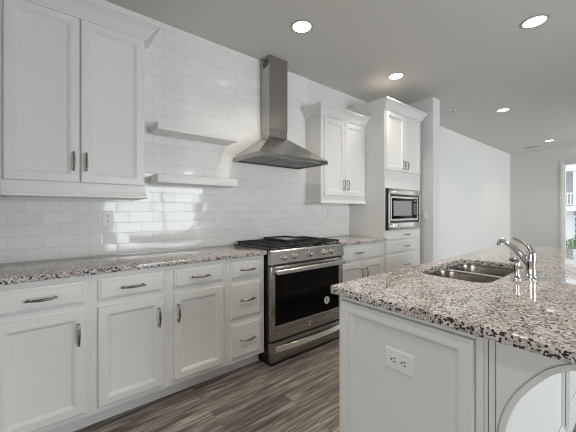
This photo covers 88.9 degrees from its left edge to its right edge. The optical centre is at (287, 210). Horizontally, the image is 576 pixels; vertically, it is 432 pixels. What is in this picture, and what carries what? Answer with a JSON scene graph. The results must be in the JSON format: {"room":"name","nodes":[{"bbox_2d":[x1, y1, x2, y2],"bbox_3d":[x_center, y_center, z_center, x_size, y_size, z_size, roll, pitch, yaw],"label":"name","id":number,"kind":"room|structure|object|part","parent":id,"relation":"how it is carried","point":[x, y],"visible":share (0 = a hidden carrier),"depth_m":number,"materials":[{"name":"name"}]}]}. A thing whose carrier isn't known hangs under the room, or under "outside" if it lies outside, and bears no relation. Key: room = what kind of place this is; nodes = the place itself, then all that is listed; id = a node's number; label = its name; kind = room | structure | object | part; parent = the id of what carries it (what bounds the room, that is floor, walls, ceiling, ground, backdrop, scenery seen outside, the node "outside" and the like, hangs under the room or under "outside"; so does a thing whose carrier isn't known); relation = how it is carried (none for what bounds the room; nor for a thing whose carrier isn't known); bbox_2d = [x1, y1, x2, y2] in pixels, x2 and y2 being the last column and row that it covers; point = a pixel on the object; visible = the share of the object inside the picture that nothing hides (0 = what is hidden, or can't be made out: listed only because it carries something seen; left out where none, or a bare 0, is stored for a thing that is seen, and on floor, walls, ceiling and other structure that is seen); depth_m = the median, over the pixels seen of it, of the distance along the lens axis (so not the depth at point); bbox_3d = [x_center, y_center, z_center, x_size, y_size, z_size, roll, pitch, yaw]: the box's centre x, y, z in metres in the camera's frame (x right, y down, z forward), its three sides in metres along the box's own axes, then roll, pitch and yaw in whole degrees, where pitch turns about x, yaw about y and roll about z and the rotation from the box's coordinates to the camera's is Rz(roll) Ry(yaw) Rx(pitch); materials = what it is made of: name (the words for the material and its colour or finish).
{"room":"kitchen","nodes":[
{"label":"kitchen","id":0,"kind":"room"},
{"bbox_2d":[1,80,366,263],"bbox_3d":[-1.077,-0.139,2.406,6.560,2.743,0.140,0,0,-39],"label":"wall","id":1,"kind":"structure","parent":0,"point":[317,92],"depth_m":3.62,"materials":[{"name":"white paint"}]},
{"bbox_2d":[0,0,4,196],"bbox_3d":[-1.788,-0.686,1.518,0.449,1.206,0.322,0,0,-39],"label":"upper cabinet","id":2,"kind":"object","parent":1,"relation":"attached to","point":[0,0],"visible":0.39,"depth_m":1.60,"materials":[{"name":"white paint"}]},
{"bbox_2d":[1,0,160,199],"bbox_3d":[-1.300,-0.686,1.914,0.806,1.206,0.322,0,0,-39],"label":"upper cabinet","id":3,"kind":"object","parent":1,"relation":"attached to","point":[72,71],"visible":1,"depth_m":1.78,"materials":[{"name":"white paint"}]},
{"bbox_3d":[-1.421,-0.679,1.705,0.341,1.013,0.020,0,0,-39],"label":"door","id":4,"kind":"part","parent":3,"relation":"part of","materials":[{"name":"white paint"}]},
{"bbox_3d":[-1.291,-0.300,1.772,0.016,0.119,0.040,0,0,-39],"label":"handle","id":5,"kind":"part","parent":3,"relation":"part of","materials":[{"name":"grey metal"}]},
{"bbox_3d":[-1.348,-0.104,1.919,0.737,0.042,0.253,0,0,-39],"label":"light rail","id":6,"kind":"part","parent":3,"relation":"part of","materials":[{"name":"white paint"}]},
{"bbox_3d":[-1.242,-0.300,1.811,0.016,0.119,0.040,0,0,-39],"label":"handle","id":7,"kind":"part","parent":3,"relation":"part of","materials":[{"name":"grey metal"}]},
{"bbox_3d":[-1.299,-1.239,1.913,0.806,0.101,0.321,0,0,-39],"label":"crown moulding","id":8,"kind":"part","parent":3,"relation":"part of","materials":[{"name":"white paint"}]},
{"bbox_3d":[-1.144,-0.679,1.929,0.357,1.013,0.020,0,0,-39],"label":"door","id":9,"kind":"part","parent":3,"relation":"part of","materials":[{"name":"white paint"}]},
{"bbox_2d":[0,0,348,263],"bbox_3d":[-0.620,-0.596,2.679,3.654,1.829,0.010,0,0,-39],"label":"tile backsplash","id":10,"kind":"structure","parent":1,"relation":"attached to","point":[191,80],"depth_m":2.50,"materials":[{"name":"white tile"}]},
{"bbox_2d":[102,211,112,225],"bbox_3d":[-1.300,0.058,2.117,0.070,0.109,0.008,0,0,-39],"label":"power outlet","id":11,"kind":"object","parent":10,"relation":"attached to","point":[107,216],"visible":1,"depth_m":2.11,"materials":[{"name":"white plastic"}]},
{"bbox_2d":[215,211,221,222],"bbox_3d":[-0.626,0.061,2.663,0.070,0.109,0.008,0,0,-39],"label":"power outlet","id":12,"kind":"object","parent":10,"relation":"attached to","point":[218,214],"visible":1,"depth_m":2.66,"materials":[{"name":"white plastic"}]},
{"bbox_2d":[150,121,237,145],"bbox_3d":[-0.758,-0.628,2.425,0.658,0.059,0.212,0,0,-39],"label":"floating shelf","id":13,"kind":"object","parent":1,"relation":"attached to","point":[160,128],"visible":1,"depth_m":2.34,"materials":[{"name":"white paint"}]},
{"bbox_2d":[150,173,237,187],"bbox_3d":[-0.758,-0.240,2.425,0.658,0.064,0.212,0,0,-39],"label":"floating shelf","id":14,"kind":"object","parent":1,"relation":"attached to","point":[160,179],"visible":1,"depth_m":2.33,"materials":[{"name":"white paint"}]},
{"bbox_2d":[233,54,327,169],"bbox_3d":[-0.059,-0.983,2.841,0.816,1.052,0.446,0,0,-39],"label":"range hood","id":15,"kind":"object","parent":1,"relation":"attached to","point":[273,149],"visible":1,"depth_m":2.86,"materials":[{"name":"silver metal"}]},
{"bbox_2d":[301,101,369,204],"bbox_3d":[0.570,-0.608,3.436,0.846,1.058,0.315,0,0,-39],"label":"upper cabinet","id":16,"kind":"object","parent":1,"relation":"attached to","point":[335,134],"visible":1,"depth_m":3.30,"materials":[{"name":"white paint"}]},
{"bbox_3d":[0.521,-0.594,3.282,0.334,0.850,0.018,0,0,-39],"label":"door","id":17,"kind":"part","parent":16,"relation":"part of","materials":[{"name":"white paint"}]},
{"bbox_3d":[0.575,-0.100,3.479,0.784,0.042,0.253,0,0,-39],"label":"light rail","id":18,"kind":"part","parent":16,"relation":"part of","materials":[{"name":"white paint"}]},
{"bbox_3d":[0.571,-1.083,3.435,0.846,0.108,0.314,0,0,-39],"label":"crown moulding","id":19,"kind":"part","parent":16,"relation":"part of","materials":[{"name":"white paint"}]},
{"bbox_3d":[0.797,-0.594,3.506,0.367,0.850,0.018,0,0,-39],"label":"door","id":20,"kind":"part","parent":16,"relation":"part of","materials":[{"name":"white paint"}]},
{"bbox_2d":[73,339,575,431],"bbox_3d":[2.896,1.293,1.986,12.500,0.120,5.900,0,0,-39],"label":"floor","id":21,"kind":"structure","parent":0,"point":[300,393],"depth_m":1.88,"materials":[{"name":"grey wood"}]},
{"bbox_2d":[0,275,91,431],"bbox_3d":[-1.397,0.792,1.669,0.425,0.882,0.574,0,0,-39],"label":"base cabinet","id":22,"kind":"object","parent":21,"relation":"on","point":[46,325],"visible":1,"depth_m":1.50,"materials":[{"name":"white paint"}]},
{"bbox_3d":[-1.227,0.444,1.463,0.130,0.016,0.040,0,0,-39],"label":"handle","id":23,"kind":"part","parent":22,"relation":"part of","materials":[{"name":"grey metal"}]},
{"bbox_3d":[-1.246,0.443,1.486,0.364,0.123,0.020,0,0,-39],"label":"drawer","id":24,"kind":"part","parent":22,"relation":"part of","materials":[{"name":"white paint"}]},
{"bbox_3d":[-1.109,0.661,1.559,0.016,0.121,0.040,0,0,-39],"label":"handle","id":25,"kind":"part","parent":22,"relation":"part of","materials":[{"name":"grey metal"}]},
{"bbox_2d":[0,245,266,284],"bbox_3d":[-0.961,0.335,2.041,1.600,0.032,0.550,0,0,-39],"label":"countertop","id":26,"kind":"structure","parent":22,"relation":"on","point":[41,270],"depth_m":1.84,"materials":[{"name":"stone"}]},
{"bbox_2d":[90,266,167,424],"bbox_3d":[-1.072,0.792,1.933,0.412,0.882,0.574,0,0,-39],"label":"base cabinet","id":27,"kind":"object","parent":21,"relation":"on","point":[130,308],"visible":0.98,"depth_m":1.74,"materials":[{"name":"white paint"}]},
{"bbox_3d":[-0.925,0.443,1.747,0.350,0.123,0.020,0,0,-39],"label":"drawer","id":28,"kind":"part","parent":27,"relation":"part of","materials":[{"name":"white paint"}]},
{"bbox_3d":[-0.925,0.820,1.747,0.350,0.560,0.020,0,0,-39],"label":"door","id":29,"kind":"part","parent":27,"relation":"part of","materials":[{"name":"white paint"}]},
{"bbox_3d":[-0.906,0.444,1.724,0.130,0.016,0.040,0,0,-39],"label":"handle","id":30,"kind":"part","parent":27,"relation":"part of","materials":[{"name":"grey metal"}]},
{"bbox_3d":[-0.792,0.661,1.816,0.016,0.121,0.040,0,0,-39],"label":"handle","id":31,"kind":"part","parent":27,"relation":"part of","materials":[{"name":"grey metal"}]},
{"bbox_2d":[165,260,225,395],"bbox_3d":[-0.752,0.792,2.192,0.411,0.882,0.574,0,0,-39],"label":"base cabinet","id":32,"kind":"object","parent":21,"relation":"on","point":[196,291],"visible":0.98,"depth_m":2.00,"materials":[{"name":"white paint"}]},
{"bbox_3d":[-0.701,0.661,1.890,0.016,0.121,0.040,0,0,-39],"label":"handle","id":33,"kind":"part","parent":32,"relation":"part of","materials":[{"name":"grey metal"}]},
{"bbox_3d":[-0.603,0.443,2.008,0.350,0.123,0.020,0,0,-39],"label":"drawer","id":34,"kind":"part","parent":32,"relation":"part of","materials":[{"name":"white paint"}]},
{"bbox_3d":[-0.603,0.820,2.008,0.350,0.560,0.020,0,0,-39],"label":"door","id":35,"kind":"part","parent":32,"relation":"part of","materials":[{"name":"white paint"}]},
{"bbox_3d":[-0.584,0.444,1.985,0.130,0.016,0.040,0,0,-39],"label":"handle","id":36,"kind":"part","parent":32,"relation":"part of","materials":[{"name":"grey metal"}]},
{"bbox_2d":[222,255,263,373],"bbox_3d":[-0.465,0.792,2.425,0.329,0.882,0.574,0,0,-39],"label":"base cabinet","id":37,"kind":"object","parent":21,"relation":"on","point":[245,275],"visible":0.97,"depth_m":2.22,"materials":[{"name":"white paint"}]},
{"bbox_3d":[-0.318,0.971,2.239,0.267,0.260,0.020,0,0,-39],"label":"drawer","id":38,"kind":"part","parent":37,"relation":"part of","materials":[{"name":"white paint"}]},
{"bbox_3d":[-0.318,0.672,2.239,0.267,0.265,0.020,0,0,-39],"label":"drawer","id":39,"kind":"part","parent":37,"relation":"part of","materials":[{"name":"white paint"}]},
{"bbox_3d":[-0.318,0.444,2.239,0.267,0.129,0.020,0,0,-39],"label":"drawer","id":40,"kind":"part","parent":37,"relation":"part of","materials":[{"name":"white paint"}]},
{"bbox_3d":[-0.296,0.971,2.218,0.130,0.016,0.040,0,0,-39],"label":"handle","id":41,"kind":"part","parent":37,"relation":"part of","materials":[{"name":"grey metal"}]},
{"bbox_3d":[-0.296,0.671,2.218,0.130,0.016,0.040,0,0,-39],"label":"handle","id":42,"kind":"part","parent":37,"relation":"part of","materials":[{"name":"grey metal"}]},
{"bbox_3d":[-0.296,0.444,2.218,0.130,0.016,0.040,0,0,-39],"label":"handle","id":43,"kind":"part","parent":37,"relation":"part of","materials":[{"name":"grey metal"}]},
{"bbox_2d":[235,236,345,366],"bbox_3d":[0.036,0.747,2.778,0.862,0.972,0.641,0,0,-39],"label":"gas range","id":44,"kind":"object","parent":21,"relation":"on","point":[302,313],"visible":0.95,"depth_m":2.51,"materials":[{"name":"silver metal"}]},
{"bbox_3d":[-0.021,0.273,2.851,0.260,0.002,0.340,0,0,-39],"label":"griddle plate","id":45,"kind":"part","parent":44,"relation":"part of","materials":[{"name":"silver metal"}]},
{"bbox_2d":[235,242,340,250],"bbox_3d":[0.013,0.319,2.807,0.858,0.016,0.568,0,0,-39],"label":"cooktop","id":46,"kind":"object","parent":44,"relation":"in","point":[305,246],"depth_m":2.57,"materials":[{"name":"black metal"}]},
{"bbox_3d":[0.187,1.131,2.592,0.858,0.152,0.032,0,0,-39],"label":"storage drawer","id":47,"kind":"part","parent":44,"relation":"part of","materials":[{"name":"silver metal"}]},
{"bbox_3d":[0.189,0.741,2.591,0.858,0.588,0.036,0,0,-39],"label":"oven door","id":48,"kind":"part","parent":44,"relation":"part of","materials":[{"name":"black glass"}]},
{"bbox_3d":[0.191,0.376,2.587,0.862,0.114,0.047,0,0,-39],"label":"control panel","id":49,"kind":"part","parent":44,"relation":"part of","materials":[{"name":"silver metal"}]},
{"bbox_3d":[0.181,0.713,2.585,0.760,0.420,0.032,0,0,-39],"label":"door glass","id":50,"kind":"part","parent":44,"relation":"part of","materials":[{"name":"black glass"}]},
{"bbox_3d":[0.212,1.106,2.561,0.776,0.038,0.048,0,0,-39],"label":"drawer handle","id":51,"kind":"part","parent":44,"relation":"part of","materials":[{"name":"silver metal"}]},
{"bbox_2d":[342,241,383,281],"bbox_3d":[0.668,0.792,3.344,0.808,0.882,0.574,0,0,-39],"label":"base cabinet","id":52,"kind":"object","parent":21,"relation":"on","point":[367,259],"visible":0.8,"depth_m":3.14,"materials":[{"name":"white paint"}]},
{"bbox_3d":[0.660,0.825,3.034,0.338,0.549,0.018,0,0,-39],"label":"door","id":53,"kind":"part","parent":52,"relation":"part of","materials":[{"name":"white paint"}]},
{"bbox_2d":[321,235,386,245],"bbox_3d":[0.658,0.335,3.356,0.808,0.032,0.550,0,0,-39],"label":"countertop","id":54,"kind":"structure","parent":52,"relation":"on","point":[346,240],"depth_m":3.26,"materials":[{"name":"stone"}]},
{"bbox_3d":[0.817,0.448,3.160,0.740,0.146,0.020,0,0,-39],"label":"drawer","id":55,"kind":"part","parent":52,"relation":"part of","materials":[{"name":"white paint"}]},
{"bbox_3d":[0.952,0.825,3.271,0.392,0.549,0.018,0,0,-39],"label":"door","id":56,"kind":"part","parent":52,"relation":"part of","materials":[{"name":"white paint"}]},
{"bbox_2d":[346,96,427,272],"bbox_3d":[1.315,-0.033,3.862,0.992,2.532,0.592,0,0,-39],"label":"tall cabinet","id":57,"kind":"object","parent":21,"relation":"on","point":[392,130],"visible":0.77,"depth_m":3.58,"materials":[{"name":"white paint"}]},
{"bbox_3d":[1.316,-1.244,3.861,0.992,0.111,0.589,0,0,-39],"label":"crown moulding","id":58,"kind":"part","parent":57,"relation":"part of","materials":[{"name":"white paint"}]},
{"bbox_3d":[1.299,-0.827,3.553,0.396,0.696,0.018,0,0,-39],"label":"door","id":59,"kind":"part","parent":57,"relation":"part of","materials":[{"name":"white paint"}]},
{"bbox_2d":[385,188,419,230],"bbox_3d":[1.308,-0.016,3.851,0.788,0.497,0.502,0,0,-39],"label":"microwave","id":60,"kind":"object","parent":57,"relation":"in","point":[402,207],"visible":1,"depth_m":3.61,"materials":[{"name":"silver metal"}]},
{"bbox_3d":[1.423,-0.026,3.636,0.499,0.251,0.004,0,0,-39],"label":"door glass","id":61,"kind":"part","parent":60,"relation":"part of","materials":[{"name":"black glass"}]},
{"bbox_3d":[1.461,-0.026,3.673,0.646,0.293,0.012,0,0,-39],"label":"door frame","id":62,"kind":"part","parent":60,"relation":"part of","materials":[{"name":"silver metal"}]},
{"bbox_3d":[1.658,-0.026,3.827,0.103,0.251,0.004,0,0,-39],"label":"control panel","id":63,"kind":"part","parent":60,"relation":"part of","materials":[{"name":"black glass"}]},
{"bbox_3d":[1.451,0.665,3.675,0.806,0.276,0.020,0,0,-39],"label":"drawer","id":64,"kind":"part","parent":57,"relation":"part of","materials":[{"name":"white paint"}]},
{"bbox_3d":[1.451,0.439,3.675,0.806,0.144,0.020,0,0,-39],"label":"drawer","id":65,"kind":"part","parent":57,"relation":"part of","materials":[{"name":"white paint"}]},
{"bbox_3d":[1.451,0.299,3.675,0.806,0.116,0.020,0,0,-39],"label":"drawer","id":66,"kind":"part","parent":57,"relation":"part of","materials":[{"name":"white paint"}]},
{"bbox_3d":[1.612,-0.827,3.807,0.398,0.696,0.018,0,0,-39],"label":"door","id":67,"kind":"part","parent":57,"relation":"part of","materials":[{"name":"white paint"}]},
{"bbox_2d":[340,265,575,431],"bbox_3d":[1.366,0.792,1.702,2.393,0.882,0.772,0,0,-39],"label":"kitchen island","id":68,"kind":"object","parent":21,"relation":"on","point":[462,381],"visible":0.49,"depth_m":0.99,"materials":[{"name":"white paint"}]},
{"bbox_2d":[386,346,413,377],"bbox_3d":[0.389,0.528,1.027,0.008,0.072,0.107,0,0,-39],"label":"power outlet","id":69,"kind":"object","parent":68,"relation":"attached to","point":[402,362],"visible":1,"depth_m":1.02,"materials":[{"name":"white plastic"}]},
{"bbox_2d":[390,354,396,364],"bbox_3d":[0.375,0.528,1.041,0.003,0.029,0.029,0,0,-39],"label":"socket","id":70,"kind":"object","parent":69,"relation":"attached to","point":[393,357],"depth_m":1.04,"materials":[{"name":"grey plastic"}]},
{"bbox_2d":[400,359,407,368],"bbox_3d":[0.399,0.528,1.011,0.003,0.029,0.029,0,0,-39],"label":"socket","id":71,"kind":"object","parent":69,"relation":"attached to","point":[403,362],"depth_m":1.01,"materials":[{"name":"grey plastic"}]},
{"bbox_3d":[0.381,0.777,1.032,0.018,0.812,0.490,0,0,-39],"label":"panel","id":72,"kind":"part","parent":68,"relation":"part of","materials":[{"name":"white paint"}]},
{"bbox_3d":[0.386,0.792,1.035,0.006,0.882,0.532,0,0,-39],"label":"trim","id":73,"kind":"part","parent":68,"relation":"part of","materials":[{"name":"white paint"}]},
{"bbox_2d":[331,245,575,364],"bbox_3d":[1.392,0.335,1.705,2.460,0.032,0.829,0,0,-39],"label":"island countertop","id":74,"kind":"structure","parent":68,"relation":"on","point":[538,316],"depth_m":1.08,"materials":[{"name":"stone"}]},
{"bbox_2d":[428,264,512,282],"bbox_3d":[1.023,0.433,1.612,0.740,0.164,0.384,0,0,-39],"label":"double sink","id":75,"kind":"object","parent":74,"relation":"in","point":[466,272],"visible":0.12,"depth_m":1.73,"materials":[{"name":"grey metal"}]},
{"bbox_3d":[0.898,0.437,1.515,0.380,0.158,0.348,0,0,-39],"label":"bowl","id":76,"kind":"part","parent":75,"relation":"part of","materials":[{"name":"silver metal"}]},
{"bbox_3d":[1.177,0.437,1.742,0.294,0.158,0.348,0,0,-39],"label":"bowl","id":77,"kind":"part","parent":75,"relation":"part of","materials":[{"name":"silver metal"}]},
{"bbox_2d":[509,257,521,279],"bbox_3d":[1.062,0.268,1.371,0.042,0.102,0.051,0,0,-39],"label":"sprayer","id":78,"kind":"object","parent":74,"relation":"on","point":[516,275],"visible":1,"depth_m":1.36,"materials":[{"name":"silver metal"}]},
{"bbox_2d":[497,237,545,279],"bbox_3d":[1.176,0.227,1.492,0.263,0.184,0.176,0,0,-39],"label":"kitchen faucet","id":79,"kind":"object","parent":74,"relation":"on","point":[530,259],"visible":1,"depth_m":1.39,"materials":[{"name":"silver metal"}]},
{"bbox_3d":[1.129,0.209,1.460,0.032,0.132,0.172,0,0,-16],"label":"spout","id":80,"kind":"part","parent":79,"relation":"part of","materials":[{"name":"silver metal"}]},
{"bbox_3d":[1.157,0.167,1.446,0.022,0.063,0.126,0,0,6],"label":"lever","id":81,"kind":"part","parent":79,"relation":"part of","materials":[{"name":"grey metal"}]},
{"bbox_3d":[1.217,0.315,1.442,0.263,0.007,0.038,0,0,-39],"label":"deck plate","id":82,"kind":"part","parent":79,"relation":"part of","materials":[{"name":"silver metal"}]},
{"bbox_3d":[1.496,0.722,1.581,2.345,0.742,0.004,0,0,-39],"label":"panel","id":83,"kind":"part","parent":68,"relation":"part of","materials":[{"name":"white paint"}]},
{"bbox_3d":[1.502,1.160,1.576,2.341,0.146,0.012,0,0,-39],"label":"skirting","id":84,"kind":"part","parent":68,"relation":"part of","materials":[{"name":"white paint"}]},
{"bbox_2d":[105,0,575,153],"bbox_3d":[2.896,-1.570,1.986,12.500,0.120,5.900,0,0,-39],"label":"ceiling","id":85,"kind":"structure","parent":0,"point":[475,57],"depth_m":2.73,"materials":[{"name":"white paint"}]},
{"bbox_2d":[291,19,312,33],"bbox_3d":[0.115,-1.507,2.407,0.180,0.006,0.180,0,0,-39],"label":"recessed light","id":86,"kind":"object","parent":85,"relation":"in","point":[301,26],"visible":1,"depth_m":2.40,"materials":[{"name":"white"}]},
{"bbox_2d":[388,72,404,79],"bbox_3d":[1.211,-1.507,3.292,0.180,0.006,0.180,0,0,-39],"label":"recessed light","id":87,"kind":"object","parent":85,"relation":"in","point":[398,75],"visible":1,"depth_m":3.29,"materials":[{"name":"white"}]},
{"bbox_2d":[496,108,509,111],"bbox_3d":[3.226,-1.507,4.404,0.180,0.006,0.180,0,0,-39],"label":"recessed light","id":88,"kind":"object","parent":85,"relation":"in","point":[502,109],"visible":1,"depth_m":4.41,"materials":[{"name":"white"}]},
{"bbox_2d":[520,14,549,28],"bbox_3d":[1.968,-1.507,2.344,0.180,0.006,0.180,0,0,-39],"label":"recessed light","id":89,"kind":"object","parent":85,"relation":"in","point":[537,20],"visible":1,"depth_m":2.34,"materials":[{"name":"white"}]},
{"bbox_2d":[408,97,439,263],"bbox_3d":[1.750,-0.139,4.272,0.192,2.743,0.805,0,0,-39],"label":"wall","id":90,"kind":"structure","parent":0,"point":[430,126],"depth_m":3.96,"materials":[{"name":"white paint"}]},
{"bbox_2d":[422,212,427,220],"bbox_3d":[1.856,0.078,3.981,0.010,0.114,0.070,0,0,-39],"label":"light switch","id":91,"kind":"object","parent":90,"relation":"attached to","point":[424,214],"visible":1,"depth_m":3.98,"materials":[{"name":"white plastic"}]},
{"bbox_2d":[440,126,509,259],"bbox_3d":[3.809,-0.139,6.294,5.553,2.743,0.260,0,0,-39],"label":"wall","id":92,"kind":"structure","parent":0,"point":[474,175],"depth_m":6.13,"materials":[{"name":"white paint"}]},
{"bbox_2d":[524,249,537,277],"bbox_3d":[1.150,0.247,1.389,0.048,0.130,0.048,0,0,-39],"label":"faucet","id":93,"kind":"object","parent":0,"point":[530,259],"depth_m":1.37,"materials":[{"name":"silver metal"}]},
{"bbox_2d":[510,146,575,247],"bbox_3d":[7.757,-0.139,5.796,0.150,2.743,5.490,0,0,-39],"label":"wall","id":94,"kind":"structure","parent":0,"point":[534,176],"depth_m":7.46,"materials":[{"name":"white paint"}]},
{"bbox_2d":[560,160,575,247],"bbox_3d":[7.269,0.020,6.369,0.144,2.425,1.995,0,0,-39],"label":"door frame","id":95,"kind":"structure","parent":94,"relation":"in","point":[563,164],"depth_m":7.08,"materials":[{"name":"white paint"}]},
{"label":"outside","id":96,"kind":"structure","parent":0,"visible":0},
{"bbox_3d":[20.117,3.533,18.217,33.800,0.200,30.000,0,0,-39],"label":"ground","id":97,"kind":"structure","parent":96,"visible":0},
{"bbox_2d":[566,164,575,248],"bbox_3d":[25.082,-0.867,22.890,8.800,8.600,17.800,0,0,-39],"label":"neighbouring house","id":98,"kind":"structure","parent":97,"relation":"on","point":[570,169],"depth_m":22.51,"materials":[{"name":"grey"}]},
{"bbox_3d":[19.764,1.733,25.078,0.100,3.400,6.700,0,0,-39],"label":"panel","id":99,"kind":"part","parent":98,"relation":"part of","materials":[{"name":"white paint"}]},
{"bbox_3d":[20.966,-1.632,21.456,0.200,2.570,0.160,0,0,-39],"label":"porch post","id":100,"kind":"part","parent":98,"relation":"part of","materials":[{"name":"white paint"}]},
{"bbox_2d":[566,235,575,248],"bbox_3d":[20.048,2.590,20.997,1.180,1.691,1.408,0,0,-39],"label":"shrub","id":101,"kind":"object","parent":97,"relation":"on","point":[569,240],"visible":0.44,"depth_m":20.70,"materials":[{"name":"green plant"}]}
]}

